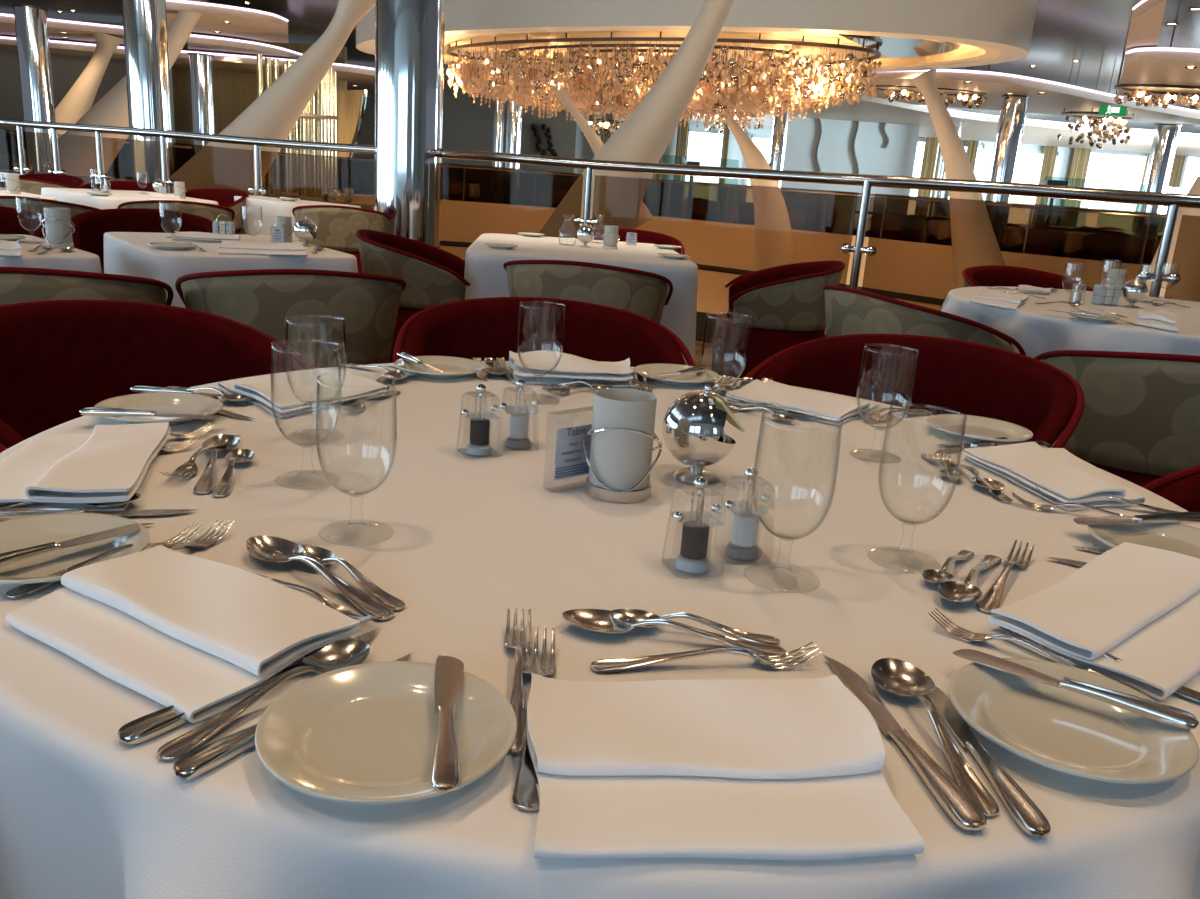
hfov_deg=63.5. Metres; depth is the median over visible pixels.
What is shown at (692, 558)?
pepper mill
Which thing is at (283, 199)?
plate
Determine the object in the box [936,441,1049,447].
table knife
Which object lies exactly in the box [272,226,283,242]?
table card
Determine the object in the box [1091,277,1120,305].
caddy
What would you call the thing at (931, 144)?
curtain
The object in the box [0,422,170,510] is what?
folded napkin
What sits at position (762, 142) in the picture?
window
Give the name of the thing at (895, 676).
bowl
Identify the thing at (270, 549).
bowl
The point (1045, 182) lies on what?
monitor
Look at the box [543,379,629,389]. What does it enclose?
spoon
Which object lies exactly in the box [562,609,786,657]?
spoon
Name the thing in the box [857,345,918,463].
water goblet
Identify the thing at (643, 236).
dining chair
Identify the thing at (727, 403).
fork
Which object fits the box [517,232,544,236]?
plate
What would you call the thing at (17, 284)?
dining chair
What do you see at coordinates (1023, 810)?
table knife
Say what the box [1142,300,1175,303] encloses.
fork
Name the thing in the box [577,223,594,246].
sugar bowl
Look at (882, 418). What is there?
fork
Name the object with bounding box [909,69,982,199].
pillar
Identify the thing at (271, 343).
water goblet
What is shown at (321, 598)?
fork
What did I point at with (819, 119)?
strip
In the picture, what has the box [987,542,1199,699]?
folded napkin
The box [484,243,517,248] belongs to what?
plate
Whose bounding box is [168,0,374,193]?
pillar
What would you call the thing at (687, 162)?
monitor
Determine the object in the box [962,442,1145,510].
folded napkin
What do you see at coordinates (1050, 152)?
curtain
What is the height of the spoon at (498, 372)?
0.018 m
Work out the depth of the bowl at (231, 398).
1.52 m
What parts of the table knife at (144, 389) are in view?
handle, blade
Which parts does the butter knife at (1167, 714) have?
blade, handle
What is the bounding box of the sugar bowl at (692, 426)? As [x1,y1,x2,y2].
[662,384,735,483]
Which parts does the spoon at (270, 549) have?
handle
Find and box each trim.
[347,90,367,156]
[374,30,1000,70]
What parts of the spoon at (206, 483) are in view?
handle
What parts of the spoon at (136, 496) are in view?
handle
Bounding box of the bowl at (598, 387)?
[591,386,609,390]
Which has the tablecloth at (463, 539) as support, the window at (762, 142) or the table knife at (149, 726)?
the table knife at (149, 726)
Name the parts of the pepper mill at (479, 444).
knob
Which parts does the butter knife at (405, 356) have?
handle, blade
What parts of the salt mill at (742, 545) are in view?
knob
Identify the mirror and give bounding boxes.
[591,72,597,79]
[603,83,608,89]
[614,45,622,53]
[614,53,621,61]
[616,71,625,83]
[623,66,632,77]
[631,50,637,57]
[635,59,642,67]
[699,74,705,80]
[715,75,726,86]
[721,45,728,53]
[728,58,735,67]
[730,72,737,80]
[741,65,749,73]
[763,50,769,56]
[767,81,775,89]
[774,76,780,83]
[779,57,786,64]
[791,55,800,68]
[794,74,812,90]
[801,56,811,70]
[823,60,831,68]
[835,73,843,81]
[837,89,845,97]
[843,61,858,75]
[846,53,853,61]
[856,82,865,90]
[856,88,862,94]
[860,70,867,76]
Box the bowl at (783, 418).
[772,415,795,421]
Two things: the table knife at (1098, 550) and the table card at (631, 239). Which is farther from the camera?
the table card at (631, 239)
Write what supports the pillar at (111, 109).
attached to the ceiling at (1093, 33)
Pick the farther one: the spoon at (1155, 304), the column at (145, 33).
the column at (145, 33)
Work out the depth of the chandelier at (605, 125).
25.42 m
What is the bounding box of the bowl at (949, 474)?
[939,470,963,479]
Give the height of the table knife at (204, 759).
0.008 m
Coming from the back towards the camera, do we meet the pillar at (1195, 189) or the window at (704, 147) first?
the window at (704, 147)
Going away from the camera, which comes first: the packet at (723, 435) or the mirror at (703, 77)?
the packet at (723, 435)
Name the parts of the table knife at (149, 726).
handle, blade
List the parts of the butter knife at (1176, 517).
blade, handle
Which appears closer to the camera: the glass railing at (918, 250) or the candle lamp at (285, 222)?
the candle lamp at (285, 222)
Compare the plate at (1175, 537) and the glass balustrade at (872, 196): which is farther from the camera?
the glass balustrade at (872, 196)
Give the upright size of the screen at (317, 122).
7.368 m
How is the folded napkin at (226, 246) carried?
on the tablecloth at (125, 253)
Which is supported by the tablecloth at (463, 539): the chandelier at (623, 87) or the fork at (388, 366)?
the fork at (388, 366)
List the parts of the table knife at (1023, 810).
blade, handle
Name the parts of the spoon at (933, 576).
handle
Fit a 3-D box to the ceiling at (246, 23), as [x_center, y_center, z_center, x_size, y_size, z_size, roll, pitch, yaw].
[-7.084,-8.154,18.648,2.325,0.160,4.492,-3,17,-23]
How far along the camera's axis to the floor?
6.72 m
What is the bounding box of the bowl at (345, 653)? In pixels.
[303,640,369,673]
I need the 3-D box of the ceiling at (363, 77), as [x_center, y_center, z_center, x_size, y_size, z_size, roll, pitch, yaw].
[-10.629,-9.464,23.913,10.149,0.160,8.052,0,16,-13]
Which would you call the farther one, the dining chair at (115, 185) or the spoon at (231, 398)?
the dining chair at (115, 185)
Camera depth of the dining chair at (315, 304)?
2.97 m
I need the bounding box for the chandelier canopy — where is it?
[444,30,960,63]
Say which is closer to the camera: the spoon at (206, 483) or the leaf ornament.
the spoon at (206, 483)
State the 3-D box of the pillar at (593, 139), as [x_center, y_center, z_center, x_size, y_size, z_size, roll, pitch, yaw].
[0.076,-4.271,14.383,1.569,2.003,0.462,4,16,0]
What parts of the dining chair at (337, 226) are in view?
panel, seat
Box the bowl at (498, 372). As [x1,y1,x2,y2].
[483,368,510,376]
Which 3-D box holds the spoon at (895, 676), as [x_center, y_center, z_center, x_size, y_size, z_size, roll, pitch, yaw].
[0.244,0.201,0.711,0.048,0.017,0.191,3,16,-4]
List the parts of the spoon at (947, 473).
handle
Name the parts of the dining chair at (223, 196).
panel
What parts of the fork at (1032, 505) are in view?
handle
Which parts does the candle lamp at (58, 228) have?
dish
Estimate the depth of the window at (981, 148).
32.27 m
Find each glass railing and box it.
[0,118,374,209]
[440,149,1199,342]
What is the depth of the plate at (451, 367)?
1.85 m
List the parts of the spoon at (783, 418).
handle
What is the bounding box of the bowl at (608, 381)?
[603,380,629,383]
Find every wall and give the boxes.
[0,18,174,142]
[172,40,346,151]
[352,73,576,172]
[574,103,1142,205]
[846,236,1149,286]
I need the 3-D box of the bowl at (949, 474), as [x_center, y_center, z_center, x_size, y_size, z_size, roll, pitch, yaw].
[0.498,0.038,1.371,0.032,0.009,0.046,4,16,0]
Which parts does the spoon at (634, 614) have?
handle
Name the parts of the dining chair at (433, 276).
seat, panel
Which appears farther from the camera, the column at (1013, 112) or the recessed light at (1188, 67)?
the column at (1013, 112)
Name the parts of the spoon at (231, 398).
handle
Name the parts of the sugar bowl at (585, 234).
swivel lid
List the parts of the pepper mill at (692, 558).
knob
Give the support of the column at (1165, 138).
on the floor
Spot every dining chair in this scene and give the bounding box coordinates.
[0,177,78,194]
[0,196,101,216]
[0,206,45,238]
[0,267,173,305]
[0,300,317,452]
[19,173,83,187]
[71,208,212,272]
[77,181,158,192]
[118,200,234,221]
[173,188,248,233]
[175,269,405,368]
[292,205,389,272]
[356,229,469,362]
[393,297,694,366]
[503,260,672,322]
[576,228,684,254]
[711,261,844,379]
[745,334,1084,447]
[823,285,1025,354]
[962,265,1093,290]
[1035,350,1199,493]
[1142,465,1199,512]
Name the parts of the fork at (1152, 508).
handle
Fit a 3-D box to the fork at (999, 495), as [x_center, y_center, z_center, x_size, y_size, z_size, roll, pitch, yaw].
[0.528,0.037,1.372,0.024,0.014,0.191,2,16,-9]
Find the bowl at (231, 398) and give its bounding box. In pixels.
[218,394,251,402]
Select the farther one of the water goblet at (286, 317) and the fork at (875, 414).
the fork at (875, 414)
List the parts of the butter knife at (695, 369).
blade, handle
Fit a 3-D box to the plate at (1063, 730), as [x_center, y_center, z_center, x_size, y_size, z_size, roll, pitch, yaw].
[0.349,0.205,0.727,0.170,0.018,0.170,4,16,0]
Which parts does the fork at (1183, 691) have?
handle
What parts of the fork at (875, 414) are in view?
handle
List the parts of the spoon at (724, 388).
handle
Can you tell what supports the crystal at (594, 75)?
attached to the chandelier at (623, 87)
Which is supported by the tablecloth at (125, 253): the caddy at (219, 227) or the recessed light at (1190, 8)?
the caddy at (219, 227)
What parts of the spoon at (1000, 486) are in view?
handle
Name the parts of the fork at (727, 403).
handle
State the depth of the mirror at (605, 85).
13.89 m
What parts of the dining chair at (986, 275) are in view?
panel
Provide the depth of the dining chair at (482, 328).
2.58 m
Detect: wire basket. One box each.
[212,223,234,234]
[1091,287,1116,305]
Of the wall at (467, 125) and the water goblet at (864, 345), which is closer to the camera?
the water goblet at (864, 345)
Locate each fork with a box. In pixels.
[4,522,205,597]
[160,434,200,451]
[160,435,240,476]
[165,518,233,548]
[169,423,214,438]
[241,568,383,622]
[339,390,399,411]
[340,363,414,378]
[342,363,420,376]
[504,609,532,753]
[512,627,554,810]
[542,383,612,394]
[591,642,821,671]
[630,369,643,387]
[638,375,652,390]
[725,401,777,410]
[853,408,926,417]
[862,410,931,421]
[929,608,1140,691]
[936,452,1012,502]
[976,540,1034,612]
[995,614,1199,702]
[1012,492,1124,515]
[1035,302,1082,305]
[1035,485,1177,512]
[1074,306,1127,317]
[1098,316,1136,324]
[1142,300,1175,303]
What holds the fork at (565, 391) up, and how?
on the tablecloth at (463, 539)
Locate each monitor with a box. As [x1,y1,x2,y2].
[686,161,699,181]
[1042,180,1068,204]
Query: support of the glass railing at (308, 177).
on the floor
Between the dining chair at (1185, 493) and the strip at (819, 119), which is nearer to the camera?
the dining chair at (1185, 493)
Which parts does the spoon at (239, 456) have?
handle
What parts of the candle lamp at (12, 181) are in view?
dish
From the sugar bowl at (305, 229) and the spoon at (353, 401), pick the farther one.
the sugar bowl at (305, 229)
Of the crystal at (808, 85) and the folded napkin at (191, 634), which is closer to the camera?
the folded napkin at (191, 634)
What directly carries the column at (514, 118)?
on the floor
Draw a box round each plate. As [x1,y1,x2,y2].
[0,234,25,240]
[0,513,149,583]
[87,193,112,195]
[94,392,222,424]
[148,242,195,249]
[255,661,516,804]
[278,198,297,200]
[394,356,484,378]
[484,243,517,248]
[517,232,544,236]
[634,363,718,385]
[654,244,681,249]
[658,253,690,258]
[926,414,1032,442]
[948,658,1198,783]
[1068,313,1119,322]
[1088,515,1199,558]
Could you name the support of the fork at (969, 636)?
on the tablecloth at (463, 539)
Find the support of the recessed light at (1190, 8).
in the ceiling at (1147, 15)
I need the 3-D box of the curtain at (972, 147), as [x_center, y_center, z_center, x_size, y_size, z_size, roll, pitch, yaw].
[12.153,-8.696,32.198,0.325,3.078,0.149,4,16,0]
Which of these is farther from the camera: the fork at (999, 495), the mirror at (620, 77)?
the mirror at (620, 77)
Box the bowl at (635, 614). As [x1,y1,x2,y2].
[610,609,658,628]
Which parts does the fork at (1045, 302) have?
handle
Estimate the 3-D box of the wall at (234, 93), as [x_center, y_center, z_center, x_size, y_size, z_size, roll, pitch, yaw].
[-8.664,-5.985,24.564,4.485,8.148,0.200,4,16,0]
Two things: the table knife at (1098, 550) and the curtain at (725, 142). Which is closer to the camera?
the table knife at (1098, 550)
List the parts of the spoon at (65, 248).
handle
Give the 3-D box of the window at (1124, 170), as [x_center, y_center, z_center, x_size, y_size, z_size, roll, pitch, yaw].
[17.360,-8.590,32.482,2.632,2.729,0.100,4,16,0]
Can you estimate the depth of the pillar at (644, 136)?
8.91 m
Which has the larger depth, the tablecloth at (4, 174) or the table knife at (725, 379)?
the tablecloth at (4, 174)
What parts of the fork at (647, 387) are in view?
handle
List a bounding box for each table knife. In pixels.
[0,508,197,519]
[117,628,377,743]
[130,386,221,396]
[173,653,410,778]
[217,409,253,418]
[472,357,487,380]
[496,358,510,380]
[711,375,732,392]
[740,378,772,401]
[823,654,986,830]
[926,686,1050,835]
[934,437,1008,453]
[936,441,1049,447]
[985,286,1016,289]
[1045,557,1086,566]
[1073,546,1107,552]
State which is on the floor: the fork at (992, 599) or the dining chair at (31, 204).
the dining chair at (31, 204)
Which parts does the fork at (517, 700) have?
handle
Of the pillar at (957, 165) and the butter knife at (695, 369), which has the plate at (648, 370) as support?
the butter knife at (695, 369)
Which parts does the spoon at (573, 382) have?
handle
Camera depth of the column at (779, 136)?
23.62 m
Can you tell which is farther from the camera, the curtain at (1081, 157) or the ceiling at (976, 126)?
the curtain at (1081, 157)
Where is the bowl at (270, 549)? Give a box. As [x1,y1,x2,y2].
[246,535,303,562]
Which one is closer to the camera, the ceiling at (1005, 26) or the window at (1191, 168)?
the ceiling at (1005, 26)
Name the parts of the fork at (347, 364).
handle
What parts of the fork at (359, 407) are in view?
handle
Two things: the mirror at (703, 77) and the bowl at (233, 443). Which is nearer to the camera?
the bowl at (233, 443)
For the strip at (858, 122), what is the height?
1.486 m
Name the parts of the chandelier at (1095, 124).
frame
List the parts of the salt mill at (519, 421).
knob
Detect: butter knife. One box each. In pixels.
[0,524,139,566]
[79,407,221,418]
[396,352,441,371]
[431,655,463,791]
[653,366,704,378]
[952,649,1198,729]
[1048,310,1100,316]
[1073,512,1199,524]
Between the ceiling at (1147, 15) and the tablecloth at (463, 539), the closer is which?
the tablecloth at (463, 539)
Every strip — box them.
[815,118,822,171]
[852,121,859,173]
[882,123,889,148]
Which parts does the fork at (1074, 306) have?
handle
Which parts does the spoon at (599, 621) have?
handle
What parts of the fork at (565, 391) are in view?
handle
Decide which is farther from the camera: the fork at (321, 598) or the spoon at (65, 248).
the spoon at (65, 248)
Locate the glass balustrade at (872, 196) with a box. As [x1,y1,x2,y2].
[23,138,1165,264]
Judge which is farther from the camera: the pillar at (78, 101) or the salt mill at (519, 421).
the pillar at (78, 101)
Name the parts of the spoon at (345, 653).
handle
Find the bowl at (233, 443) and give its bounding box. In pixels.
[202,434,240,452]
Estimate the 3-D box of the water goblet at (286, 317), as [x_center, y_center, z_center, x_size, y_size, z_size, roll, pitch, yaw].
[-0.393,-0.098,1.343,0.081,0.167,0.081,1,16,-9]
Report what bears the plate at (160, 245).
on the tablecloth at (125, 253)
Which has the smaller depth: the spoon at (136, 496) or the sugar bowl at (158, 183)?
the spoon at (136, 496)
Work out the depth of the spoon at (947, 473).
1.39 m
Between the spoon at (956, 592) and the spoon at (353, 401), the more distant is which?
the spoon at (353, 401)
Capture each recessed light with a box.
[1165,22,1178,25]
[1185,66,1196,68]
[1188,7,1199,10]
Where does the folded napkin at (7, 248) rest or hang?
on the tablecloth at (75, 259)
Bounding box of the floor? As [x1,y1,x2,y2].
[695,340,712,369]
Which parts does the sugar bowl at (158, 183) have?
swivel lid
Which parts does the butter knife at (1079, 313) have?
handle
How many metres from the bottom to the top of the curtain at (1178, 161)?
3.078 m
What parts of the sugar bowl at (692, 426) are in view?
swivel lid, knob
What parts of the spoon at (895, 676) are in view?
handle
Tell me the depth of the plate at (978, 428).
1.66 m
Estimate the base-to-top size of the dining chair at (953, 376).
0.804 m
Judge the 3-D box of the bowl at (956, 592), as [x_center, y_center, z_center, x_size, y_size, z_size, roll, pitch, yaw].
[0.352,0.143,0.955,0.040,0.010,0.061,14,19,32]
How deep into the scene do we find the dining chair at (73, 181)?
9.39 m
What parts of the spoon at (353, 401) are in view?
handle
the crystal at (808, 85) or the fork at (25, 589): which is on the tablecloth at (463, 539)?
the fork at (25, 589)
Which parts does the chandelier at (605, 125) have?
frame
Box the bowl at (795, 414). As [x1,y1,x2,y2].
[786,411,815,417]
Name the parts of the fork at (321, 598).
handle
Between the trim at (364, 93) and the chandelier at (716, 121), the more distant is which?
the chandelier at (716, 121)
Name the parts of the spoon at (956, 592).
handle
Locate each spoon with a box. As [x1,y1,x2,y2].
[0,493,140,507]
[29,245,52,250]
[35,247,74,253]
[157,640,369,759]
[165,386,251,402]
[193,434,240,493]
[212,449,254,496]
[246,535,393,619]
[293,545,405,609]
[312,247,323,253]
[340,386,389,406]
[360,370,408,399]
[483,358,510,376]
[541,381,609,390]
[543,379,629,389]
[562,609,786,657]
[610,609,779,645]
[717,377,752,392]
[726,401,815,417]
[727,406,795,421]
[871,658,999,816]
[921,454,963,479]
[922,550,974,584]
[937,457,1005,491]
[938,555,1001,603]
[1003,292,1045,298]
[1151,302,1190,307]
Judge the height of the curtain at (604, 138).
3.078 m
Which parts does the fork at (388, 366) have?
handle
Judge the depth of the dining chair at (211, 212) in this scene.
6.25 m
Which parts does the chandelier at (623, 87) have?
frame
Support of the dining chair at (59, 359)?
on the floor
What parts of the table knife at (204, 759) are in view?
handle, blade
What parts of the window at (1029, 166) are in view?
pane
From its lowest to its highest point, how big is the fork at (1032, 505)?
0.014 m
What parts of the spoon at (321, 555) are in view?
handle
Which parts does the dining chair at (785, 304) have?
seat, panel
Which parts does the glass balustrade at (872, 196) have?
handrail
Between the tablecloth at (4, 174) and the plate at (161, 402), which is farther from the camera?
the tablecloth at (4, 174)
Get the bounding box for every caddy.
[212,214,234,234]
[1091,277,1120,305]
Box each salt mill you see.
[100,178,110,192]
[500,379,538,447]
[725,467,770,559]
[1071,281,1084,304]
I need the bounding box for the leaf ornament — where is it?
[531,124,557,156]
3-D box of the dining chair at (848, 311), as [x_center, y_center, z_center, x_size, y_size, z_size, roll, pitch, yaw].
[1.170,-0.214,3.756,0.625,0.804,0.731,-3,17,-24]
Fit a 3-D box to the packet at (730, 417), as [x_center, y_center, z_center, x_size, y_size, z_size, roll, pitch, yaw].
[0.165,-0.049,1.271,0.040,0.043,0.046,-1,16,-17]
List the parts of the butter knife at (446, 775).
handle, blade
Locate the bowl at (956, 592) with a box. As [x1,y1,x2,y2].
[938,581,981,603]
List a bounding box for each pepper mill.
[0,173,5,189]
[91,176,100,190]
[462,384,498,454]
[673,477,720,572]
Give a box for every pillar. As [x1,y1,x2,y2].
[24,33,123,163]
[58,0,208,171]
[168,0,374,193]
[556,87,603,155]
[580,0,733,226]
[721,110,778,186]
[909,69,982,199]
[1146,176,1199,297]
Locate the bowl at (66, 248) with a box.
[59,247,74,250]
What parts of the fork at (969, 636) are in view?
handle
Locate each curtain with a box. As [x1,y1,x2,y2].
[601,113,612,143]
[651,153,663,179]
[673,118,688,180]
[719,123,729,183]
[917,137,938,196]
[966,140,978,170]
[1035,146,1057,204]
[1064,148,1090,206]
[1135,153,1149,211]
[1162,155,1185,213]
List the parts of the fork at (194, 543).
handle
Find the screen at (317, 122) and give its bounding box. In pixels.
[256,54,336,187]
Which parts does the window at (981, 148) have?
pane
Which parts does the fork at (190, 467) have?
handle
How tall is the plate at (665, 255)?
0.018 m
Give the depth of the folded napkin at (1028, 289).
4.47 m
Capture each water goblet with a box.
[271,343,341,488]
[285,317,345,439]
[316,376,396,545]
[517,301,564,395]
[702,312,750,386]
[746,412,842,589]
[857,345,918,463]
[869,406,966,559]
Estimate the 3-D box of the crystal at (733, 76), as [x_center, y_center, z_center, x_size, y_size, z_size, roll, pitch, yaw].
[1.788,-4.980,12.956,0.116,0.116,0.113,14,18,31]
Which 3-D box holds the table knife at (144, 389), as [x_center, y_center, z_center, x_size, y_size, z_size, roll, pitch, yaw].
[-0.643,-0.090,1.543,0.208,0.008,0.019,4,16,0]
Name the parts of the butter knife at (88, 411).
handle, blade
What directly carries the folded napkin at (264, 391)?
on the tablecloth at (463, 539)
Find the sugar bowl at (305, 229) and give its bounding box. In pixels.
[294,216,317,245]
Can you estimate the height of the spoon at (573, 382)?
0.016 m
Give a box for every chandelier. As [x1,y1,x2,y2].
[447,32,881,127]
[581,116,622,137]
[702,112,763,133]
[870,64,989,108]
[1057,65,1135,148]
[1114,26,1199,108]
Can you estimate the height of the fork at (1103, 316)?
0.015 m
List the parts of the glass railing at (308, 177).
glass panel, post, glass panel, post, glass panel, post, glass panel, post, handrail, glass panel, post, glass panel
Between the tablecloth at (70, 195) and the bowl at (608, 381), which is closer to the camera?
the bowl at (608, 381)
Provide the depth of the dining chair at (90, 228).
5.12 m
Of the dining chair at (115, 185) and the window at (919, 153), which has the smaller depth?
the dining chair at (115, 185)
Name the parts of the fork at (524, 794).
handle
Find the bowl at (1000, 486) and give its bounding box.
[971,477,1005,491]
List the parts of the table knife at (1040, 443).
blade, handle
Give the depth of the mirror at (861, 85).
13.23 m
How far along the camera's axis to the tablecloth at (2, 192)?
6.53 m
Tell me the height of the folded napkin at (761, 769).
0.029 m
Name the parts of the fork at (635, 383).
handle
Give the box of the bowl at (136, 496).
[86,493,140,507]
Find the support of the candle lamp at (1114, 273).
on the tablecloth at (1038, 330)
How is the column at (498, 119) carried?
on the floor
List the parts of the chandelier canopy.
mirror plate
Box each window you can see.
[684,127,730,182]
[744,133,770,184]
[909,137,940,196]
[935,126,962,197]
[962,142,985,180]
[1011,149,1059,204]
[1080,150,1146,210]
[1177,156,1199,193]
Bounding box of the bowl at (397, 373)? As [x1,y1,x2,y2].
[381,370,408,380]
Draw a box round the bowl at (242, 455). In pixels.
[225,449,254,463]
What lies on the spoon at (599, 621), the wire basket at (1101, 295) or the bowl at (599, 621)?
the bowl at (599, 621)
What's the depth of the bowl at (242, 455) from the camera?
1.23 m
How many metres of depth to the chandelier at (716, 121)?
24.47 m
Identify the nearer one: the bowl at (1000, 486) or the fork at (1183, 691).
the fork at (1183, 691)
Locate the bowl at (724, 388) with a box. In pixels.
[717,385,741,392]
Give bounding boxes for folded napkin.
[0,240,21,256]
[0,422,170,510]
[5,545,361,722]
[148,192,181,200]
[172,231,239,242]
[218,368,386,417]
[219,240,307,255]
[509,350,633,386]
[526,673,923,859]
[726,379,878,424]
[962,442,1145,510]
[969,289,1028,309]
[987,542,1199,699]
[1018,285,1051,294]
[1134,310,1178,331]
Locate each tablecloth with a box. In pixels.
[0,172,98,181]
[0,189,56,200]
[0,234,101,272]
[0,361,1199,898]
[41,187,217,208]
[104,232,357,307]
[234,194,359,240]
[464,233,697,364]
[941,286,1199,360]
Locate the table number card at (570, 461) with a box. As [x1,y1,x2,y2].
[553,409,591,480]
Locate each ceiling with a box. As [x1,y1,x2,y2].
[0,0,1199,133]
[0,13,302,58]
[0,36,374,93]
[166,0,288,42]
[356,0,1037,73]
[687,87,1199,156]
[840,47,1199,124]
[1125,0,1166,50]
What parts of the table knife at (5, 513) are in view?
handle, blade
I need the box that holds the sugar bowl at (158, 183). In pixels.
[153,178,165,191]
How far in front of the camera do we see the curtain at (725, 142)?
31.99 m
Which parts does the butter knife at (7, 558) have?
handle, blade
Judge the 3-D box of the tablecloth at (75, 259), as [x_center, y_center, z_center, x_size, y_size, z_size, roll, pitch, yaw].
[-2.179,-0.462,3.577,0.466,0.579,0.919,-11,22,-44]
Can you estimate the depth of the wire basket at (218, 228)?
4.36 m
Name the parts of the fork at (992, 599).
handle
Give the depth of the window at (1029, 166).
32.35 m
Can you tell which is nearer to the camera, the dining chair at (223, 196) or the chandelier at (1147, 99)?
the dining chair at (223, 196)
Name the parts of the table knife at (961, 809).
blade, handle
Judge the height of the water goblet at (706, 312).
0.167 m
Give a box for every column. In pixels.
[12,4,55,160]
[121,0,172,177]
[187,53,215,145]
[374,0,444,247]
[492,70,504,166]
[505,99,521,168]
[768,111,789,186]
[985,95,1030,201]
[1138,124,1181,213]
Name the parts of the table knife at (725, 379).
blade, handle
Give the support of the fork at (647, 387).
on the tablecloth at (463, 539)
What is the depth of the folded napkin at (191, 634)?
0.76 m
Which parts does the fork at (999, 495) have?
handle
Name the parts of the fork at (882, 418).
handle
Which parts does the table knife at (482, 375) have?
handle, blade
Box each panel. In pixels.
[337,90,362,156]
[782,117,919,195]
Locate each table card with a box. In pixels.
[159,186,165,193]
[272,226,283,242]
[625,230,637,245]
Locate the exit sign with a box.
[1098,64,1126,115]
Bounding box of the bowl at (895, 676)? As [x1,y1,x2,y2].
[871,658,934,696]
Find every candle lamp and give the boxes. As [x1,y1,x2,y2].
[5,174,20,193]
[42,207,74,247]
[173,181,185,198]
[273,216,293,242]
[581,388,661,502]
[602,225,619,249]
[1104,269,1125,296]
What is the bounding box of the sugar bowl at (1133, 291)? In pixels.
[1121,277,1147,307]
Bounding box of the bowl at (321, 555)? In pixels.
[293,545,334,565]
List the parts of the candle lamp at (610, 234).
dish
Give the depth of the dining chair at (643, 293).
3.89 m
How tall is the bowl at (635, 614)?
0.009 m
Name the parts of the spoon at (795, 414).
handle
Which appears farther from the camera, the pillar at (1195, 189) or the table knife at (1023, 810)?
the pillar at (1195, 189)
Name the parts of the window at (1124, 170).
frame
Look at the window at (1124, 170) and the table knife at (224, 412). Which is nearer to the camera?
the table knife at (224, 412)
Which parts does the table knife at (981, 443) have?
blade, handle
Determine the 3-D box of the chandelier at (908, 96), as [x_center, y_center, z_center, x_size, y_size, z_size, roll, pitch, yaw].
[6.013,-6.834,17.704,2.200,1.025,1.065,4,16,0]
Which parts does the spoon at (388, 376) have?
handle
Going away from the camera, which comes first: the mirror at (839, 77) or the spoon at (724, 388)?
the spoon at (724, 388)
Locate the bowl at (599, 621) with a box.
[562,609,633,634]
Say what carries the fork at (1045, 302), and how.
on the tablecloth at (1038, 330)
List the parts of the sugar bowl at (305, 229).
swivel lid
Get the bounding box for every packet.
[708,398,725,437]
[716,397,744,431]
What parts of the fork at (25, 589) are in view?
handle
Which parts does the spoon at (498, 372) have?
handle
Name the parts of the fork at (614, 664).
handle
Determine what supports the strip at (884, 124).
attached to the panel at (835, 153)
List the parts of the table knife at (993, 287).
handle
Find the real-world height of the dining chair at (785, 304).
0.804 m
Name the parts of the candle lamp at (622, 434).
dish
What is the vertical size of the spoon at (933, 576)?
0.016 m
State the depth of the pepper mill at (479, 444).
1.33 m
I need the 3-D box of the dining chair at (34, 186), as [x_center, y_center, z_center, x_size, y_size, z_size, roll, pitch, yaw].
[-4.808,-1.934,8.382,0.731,0.804,0.625,4,16,0]
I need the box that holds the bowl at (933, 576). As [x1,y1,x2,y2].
[922,569,953,584]
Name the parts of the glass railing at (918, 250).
glass panel, post, glass panel, handrail, post, glass panel, post, glass panel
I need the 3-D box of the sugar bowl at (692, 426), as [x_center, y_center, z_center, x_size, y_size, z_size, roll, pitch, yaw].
[0.131,-0.025,1.282,0.099,0.129,0.100,7,16,12]
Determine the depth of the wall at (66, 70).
22.27 m
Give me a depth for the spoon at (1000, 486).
1.35 m
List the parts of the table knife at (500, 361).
handle, blade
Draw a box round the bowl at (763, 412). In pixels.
[752,412,842,540]

